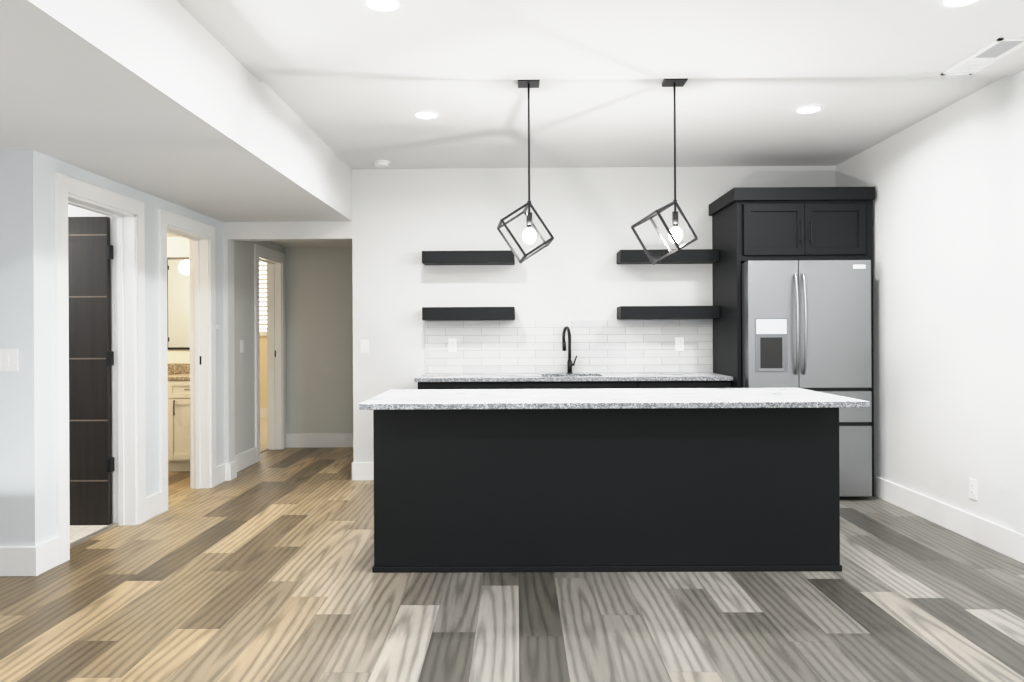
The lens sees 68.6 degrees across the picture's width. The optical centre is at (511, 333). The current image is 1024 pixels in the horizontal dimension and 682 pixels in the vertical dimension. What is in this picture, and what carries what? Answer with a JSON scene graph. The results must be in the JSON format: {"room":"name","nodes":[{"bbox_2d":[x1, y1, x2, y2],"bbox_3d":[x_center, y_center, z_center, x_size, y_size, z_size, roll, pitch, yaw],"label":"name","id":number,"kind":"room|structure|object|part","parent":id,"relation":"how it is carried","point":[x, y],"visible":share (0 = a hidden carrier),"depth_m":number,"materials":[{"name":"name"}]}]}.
{"room":"kitchen","nodes":[
{"label":"kitchen","id":0,"kind":"room"},
{"bbox_2d":[0,150,7,545],"bbox_3d":[-4.440,0.158,3.963,3.660,2.200,0.140,0,0,0],"label":"wall","id":1,"kind":"structure","parent":0,"point":[3,414],"depth_m":3.88,"materials":[{"name":"white paint"}]},
{"bbox_2d":[0,541,47,575],"bbox_3d":[-4.306,1.183,3.899,3.718,0.150,0.046,0,0,0],"label":"baseboard","id":2,"kind":"structure","parent":1,"relation":"attached to","point":[37,560],"depth_m":3.86,"materials":[{"name":"white wood"}]},
{"bbox_2d":[68,205,111,498],"bbox_3d":[-3.872,0.155,5.123,2.540,2.200,0.150,0,0,0],"label":"wall","id":3,"kind":"structure","parent":0,"point":[73,211],"depth_m":5.03,"materials":[{"name":"white paint"}]},
{"bbox_2d":[70,523,112,542],"bbox_3d":[-3.865,1.249,4.548,2.590,0.012,1.040,0,0,0],"label":"floor","id":4,"kind":"structure","parent":0,"point":[77,532],"depth_m":4.72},
{"bbox_2d":[6,150,223,545],"bbox_3d":[-2.531,0.148,5.202,0.140,2.200,2.646,0,0,0],"label":"wall","id":5,"kind":"structure","parent":0,"point":[30,224],"depth_m":3.94,"materials":[{"name":"white paint"}]},
{"bbox_2d":[0,349,17,370],"bbox_3d":[-2.614,0.135,3.876,0.124,0.116,0.007,0,0,0],"label":"switch","id":6,"kind":"object","parent":5,"relation":"attached to","point":[8,359],"visible":1,"depth_m":3.87,"materials":[{"name":"white plastic"}]},
{"bbox_2d":[68,217,114,524],"bbox_3d":[-2.973,0.241,4.849,0.755,1.996,0.090,0,0,0],"label":"door leaf","id":7,"kind":"structure","parent":5,"relation":"in","point":[91,362],"depth_m":4.85,"materials":[{"name":"brown wood"}]},
{"bbox_2d":[220,447,256,479],"bbox_3d":[-2.490,1.173,6.905,0.016,0.150,0.762,0,0,0],"label":"baseboard","id":8,"kind":"structure","parent":5,"relation":"attached to","point":[247,458],"depth_m":6.81,"materials":[{"name":"white wood"}]},
{"bbox_2d":[0,0,351,246],"bbox_3d":[-3.831,-1.220,3.428,4.900,0.550,10.000,0,0,0],"label":"soffit beam","id":9,"kind":"structure","parent":0,"point":[174,102],"depth_m":3.50,"materials":[{"name":"white paint"}]},
{"bbox_2d":[167,237,189,362],"bbox_3d":[-3.893,-0.005,7.389,2.505,2.520,0.120,0,0,0],"label":"wall","id":10,"kind":"structure","parent":0,"point":[177,246],"depth_m":7.32,"materials":[{"name":"white paint"}]},
{"bbox_2d":[167,257,189,349],"bbox_3d":[-3.075,-0.299,7.307,0.633,0.900,0.029,0,0,0],"label":"bathroom mirror","id":11,"kind":"object","parent":10,"relation":"attached to","point":[178,324],"visible":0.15,"depth_m":7.31,"materials":[{"name":"white mirror"}]},
{"bbox_2d":[234,241,285,455],"bbox_3d":[-2.569,0.148,7.459,0.140,2.200,1.867,0,0,0],"label":"wall","id":12,"kind":"structure","parent":0,"point":[244,329],"depth_m":7.03,"materials":[{"name":"grey paint"}]},
{"bbox_2d":[240,340,243,352],"bbox_3d":[-2.500,0.114,6.949,0.007,0.116,0.072,0,0,0],"label":"light switch","id":13,"kind":"object","parent":12,"relation":"attached to","point":[241,346],"visible":1,"depth_m":6.93,"materials":[{"name":"white plastic"}]},
{"bbox_2d":[260,336,266,407],"bbox_3d":[-4.285,-0.003,11.262,3.625,2.520,0.140,0,0,0],"label":"wall","id":14,"kind":"structure","parent":0,"point":[263,371],"depth_m":11.18,"materials":[{"name":"beige paint"}]},
{"bbox_2d":[259,261,266,335],"bbox_3d":[-3.851,-0.579,11.163,1.580,1.218,0.049,0,0,0],"label":"window blind","id":15,"kind":"object","parent":14,"relation":"attached to","point":[263,296],"depth_m":11.18,"materials":[{"name":"white plastic"}]},
{"bbox_2d":[260,408,266,416],"bbox_3d":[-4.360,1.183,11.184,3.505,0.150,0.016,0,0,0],"label":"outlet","id":16,"kind":"structure","parent":14,"relation":"attached to","point":[263,411],"depth_m":11.17,"materials":[{"name":"white plastic"}]},
{"bbox_2d":[286,247,352,433],"bbox_3d":[-1.913,0.145,8.318,1.140,2.200,0.140,0,0,0],"label":"wall","id":17,"kind":"structure","parent":0,"point":[319,334],"depth_m":8.25,"materials":[{"name":"grey paint"}]},
{"bbox_2d":[286,434,352,447],"bbox_3d":[-1.926,1.170,8.240,1.125,0.150,0.018,0,0,0],"label":"baseboard","id":18,"kind":"structure","parent":17,"relation":"attached to","point":[292,440],"depth_m":8.23,"materials":[{"name":"white wood"}]},
{"bbox_2d":[0,447,1023,681],"bbox_3d":[-1.687,1.284,5.013,9.140,0.080,13.200,0,0,0],"label":"floor","id":19,"kind":"structure","parent":0,"point":[260,570],"depth_m":3.36,"materials":[{"name":"wood"}]},
{"bbox_2d":[168,363,189,471],"bbox_3d":[-3.520,0.771,7.022,1.690,0.965,0.602,0,0,0],"label":"bathroom vanity","id":20,"kind":"object","parent":19,"relation":"on","point":[178,416],"visible":0.1,"depth_m":6.75,"materials":[{"name":"beige wood"}]},
{"bbox_2d":[260,417,267,452],"bbox_3d":[-4.375,1.252,9.392,3.500,0.012,3.880,0,0,0],"label":"floor","id":21,"kind":"structure","parent":19,"relation":"on","point":[263,435],"depth_m":9.25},
{"bbox_2d":[414,373,732,388],"bbox_3d":[0.475,0.782,6.050,2.443,0.900,0.617,0,0,0],"label":"countertop","id":22,"kind":"structure","parent":19,"relation":"on","point":[569,381],"depth_m":5.78,"materials":[{"name":"grey stone"}]},
{"bbox_2d":[562,326,576,373],"bbox_3d":[0.479,0.134,6.225,0.136,0.397,0.199,0,0,0],"label":"faucet","id":23,"kind":"object","parent":22,"relation":"on","point":[570,364],"visible":1,"depth_m":6.28,"materials":[{"name":"black metal"}]},
{"bbox_2d":[372,408,841,572],"bbox_3d":[0.491,0.798,4.212,2.431,0.868,0.664,0,0,0],"label":"kitchen island","id":24,"kind":"object","parent":19,"relation":"on","point":[631,480],"depth_m":3.89,"materials":[{"name":"black wood"}]},
{"bbox_2d":[358,388,869,411],"bbox_3d":[0.495,0.347,4.102,2.480,0.030,0.930,0,0,0],"label":"island countertop","id":25,"kind":"structure","parent":24,"relation":"on","point":[411,400],"depth_m":3.85,"materials":[{"name":"grey stone"}]},
{"bbox_2d":[709,187,874,496],"bbox_3d":[2.192,0.065,5.962,1.052,2.322,0.768,0,0,0],"label":"tall cabinet","id":26,"kind":"object","parent":19,"relation":"on","point":[785,223],"visible":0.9,"depth_m":5.63,"materials":[{"name":"black wood"}]},
{"bbox_2d":[741,260,871,496],"bbox_3d":[2.182,0.343,5.862,0.895,1.762,0.904,0,0,0],"label":"fridge","id":27,"kind":"object","parent":19,"relation":"on","point":[805,324],"visible":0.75,"depth_m":5.48,"materials":[{"name":"silver metal"}]},
{"bbox_2d":[223,166,835,462],"bbox_3d":[0.216,-0.141,6.434,5.340,2.750,0.140,0,0,0],"label":"wall","id":28,"kind":"structure","parent":0,"point":[402,219],"depth_m":6.37,"materials":[{"name":"white paint"}]},
{"bbox_2d":[352,462,355,479],"bbox_3d":[-1.347,1.167,7.302,0.018,0.150,1.885,0,0,0],"label":"baseboard","id":29,"kind":"structure","parent":28,"relation":"attached to","point":[353,463],"depth_m":6.36,"materials":[{"name":"white wood"}]},
{"bbox_2d":[360,340,368,353],"bbox_3d":[-1.253,0.109,6.372,0.072,0.116,0.007,0,0,0],"label":"light switch","id":30,"kind":"object","parent":28,"relation":"attached to","point":[364,346],"visible":1,"depth_m":6.37,"materials":[{"name":"white plastic"}]},
{"bbox_2d":[356,462,373,479],"bbox_3d":[-1.052,1.166,6.366,0.530,0.150,0.016,0,0,0],"label":"baseboard","id":31,"kind":"structure","parent":28,"relation":"attached to","point":[364,470],"depth_m":6.36,"materials":[{"name":"white wood"}]},
{"bbox_2d":[422,307,514,319],"bbox_3d":[-0.356,-0.168,6.243,0.760,0.107,0.248,0,0,0],"label":"shelf","id":32,"kind":"object","parent":28,"relation":"attached to","point":[468,313],"visible":1,"depth_m":6.12,"materials":[{"name":"black wood"}]},
{"bbox_2d":[422,250,514,264],"bbox_3d":[-0.358,-0.631,6.243,0.760,0.101,0.248,0,0,0],"label":"shelf","id":33,"kind":"object","parent":28,"relation":"attached to","point":[501,257],"visible":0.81,"depth_m":6.12,"materials":[{"name":"black wood"}]},
{"bbox_2d":[425,320,711,373],"bbox_3d":[0.479,0.109,6.359,2.433,0.447,0.008,0,0,0],"label":"tile backsplash","id":34,"kind":"structure","parent":28,"relation":"attached to","point":[597,346],"depth_m":6.36,"materials":[{"name":"white tile"}]},
{"bbox_2d":[448,338,456,351],"bbox_3d":[-0.505,0.096,6.358,0.072,0.116,0.007,0,0,0],"label":"outlet","id":35,"kind":"object","parent":34,"relation":"attached to","point":[452,344],"visible":1,"depth_m":6.36,"materials":[{"name":"white plastic"}]},
{"bbox_2d":[675,337,683,350],"bbox_3d":[1.418,0.086,6.344,0.072,0.116,0.007,0,0,0],"label":"outlet","id":36,"kind":"object","parent":34,"relation":"attached to","point":[679,343],"visible":1,"depth_m":6.34,"materials":[{"name":"white plastic"}]},
{"bbox_2d":[616,249,719,263],"bbox_3d":[1.288,-0.640,6.231,0.809,0.101,0.248,0,0,0],"label":"shelf","id":37,"kind":"object","parent":28,"relation":"attached to","point":[696,256],"visible":0.98,"depth_m":6.11,"materials":[{"name":"black wood"}]},
{"bbox_2d":[617,306,719,318],"bbox_3d":[1.291,-0.177,6.231,0.809,0.107,0.248,0,0,0],"label":"shelf","id":38,"kind":"object","parent":28,"relation":"attached to","point":[668,312],"visible":1,"depth_m":6.11,"materials":[{"name":"black wood"}]},
{"bbox_2d":[176,0,1023,168],"bbox_3d":[0.660,-1.452,2.378,4.100,0.132,7.966,0,0,0],"label":"ceiling","id":39,"kind":"structure","parent":0,"point":[306,40],"depth_m":3.98,"materials":[{"name":"white paint"}]},
{"bbox_2d":[373,160,389,167],"bbox_3d":[-1.062,-1.387,6.116,0.140,0.034,0.140,0,0,0],"label":"smoke detector","id":40,"kind":"object","parent":39,"relation":"attached to","point":[381,163],"visible":1,"depth_m":6.07,"materials":[{"name":"white plastic"}]},
{"bbox_2d":[362,0,402,12],"bbox_3d":[-0.539,-1.376,3.124,0.170,0.008,0.170,0,0,0],"label":"recessed light","id":41,"kind":"object","parent":39,"relation":"in","point":[385,6],"visible":1,"depth_m":3.13,"materials":[{"name":"white plastic"}]},
{"bbox_2d":[413,111,439,118],"bbox_3d":[-0.548,-1.402,4.804,0.170,0.008,0.170,0,0,0],"label":"recessed light","id":42,"kind":"object","parent":39,"relation":"in","point":[426,114],"visible":0.98,"depth_m":4.79,"materials":[{"name":"white plastic"}]},
{"bbox_2d":[497,80,553,262],"bbox_3d":[0.071,-0.909,4.242,0.321,1.001,0.265,0,0,0],"label":"pendant light","id":43,"kind":"object","parent":39,"relation":"hanging from","point":[529,235],"visible":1,"depth_m":4.16,"materials":[{"name":"black metal"}]},
{"bbox_3d":[0.073,-0.572,4.254,0.296,0.302,0.217,0,0,0],"label":"glass","id":44,"kind":"part","parent":43,"relation":"part of","materials":[{"name":"black"}]},
{"bbox_3d":[0.097,-0.544,4.169,0.076,0.091,0.076,0,0,0],"label":"bulb","id":45,"kind":"part","parent":43,"relation":"part of","materials":[{"name":"white glass"}]},
{"bbox_2d":[631,78,697,264],"bbox_3d":[0.847,-0.901,4.181,0.365,1.025,0.285,0,0,0],"label":"pendant light","id":46,"kind":"object","parent":39,"relation":"hanging from","point":[675,235],"visible":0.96,"depth_m":4.16,"materials":[{"name":"black metal"}]},
{"bbox_3d":[0.848,-0.564,4.181,0.338,0.326,0.261,0,0,0],"label":"glass","id":47,"kind":"part","parent":46,"relation":"part of","materials":[{"name":"black"}]},
{"bbox_2d":[794,105,822,113],"bbox_3d":[1.869,-1.415,4.726,0.170,0.008,0.170,0,0,0],"label":"recessed light","id":48,"kind":"object","parent":39,"relation":"in","point":[806,109],"visible":0.96,"depth_m":4.71,"materials":[{"name":"white plastic"}]},
{"bbox_2d":[939,0,980,7],"bbox_3d":[1.866,-1.389,3.106,0.170,0.008,0.170,0,0,0],"label":"recessed light","id":49,"kind":"object","parent":39,"relation":"in","point":[952,3],"visible":1,"depth_m":3.14,"materials":[{"name":"white plastic"}]},
{"bbox_2d":[941,38,1023,74],"bbox_3d":[2.381,-1.391,3.778,0.165,0.008,0.490,0,0,0],"label":"ceiling vent","id":50,"kind":"object","parent":39,"relation":"in","point":[989,54],"visible":0.98,"depth_m":3.76,"materials":[{"name":"white plastic"}]},
{"bbox_2d":[836,70,1023,534],"bbox_3d":[2.781,-0.155,2.433,0.152,2.750,8.106,0,0,0],"label":"wall","id":51,"kind":"structure","parent":0,"point":[941,181],"depth_m":4.64,"materials":[{"name":"white paint"}]},
{"bbox_2d":[876,477,1023,562],"bbox_3d":[2.713,1.146,2.002,0.016,0.150,7.245,0,0,0],"label":"baseboard","id":52,"kind":"structure","parent":51,"relation":"attached to","point":[1001,539],"depth_m":4.60,"materials":[{"name":"white wood"}]},
{"bbox_2d":[969,478,976,499],"bbox_3d":[2.734,0.921,4.450,0.007,0.116,0.072,0,0,0],"label":"outlet","id":53,"kind":"object","parent":51,"relation":"attached to","point":[972,488],"visible":1,"depth_m":4.45,"materials":[{"name":"white plastic"}]}
]}

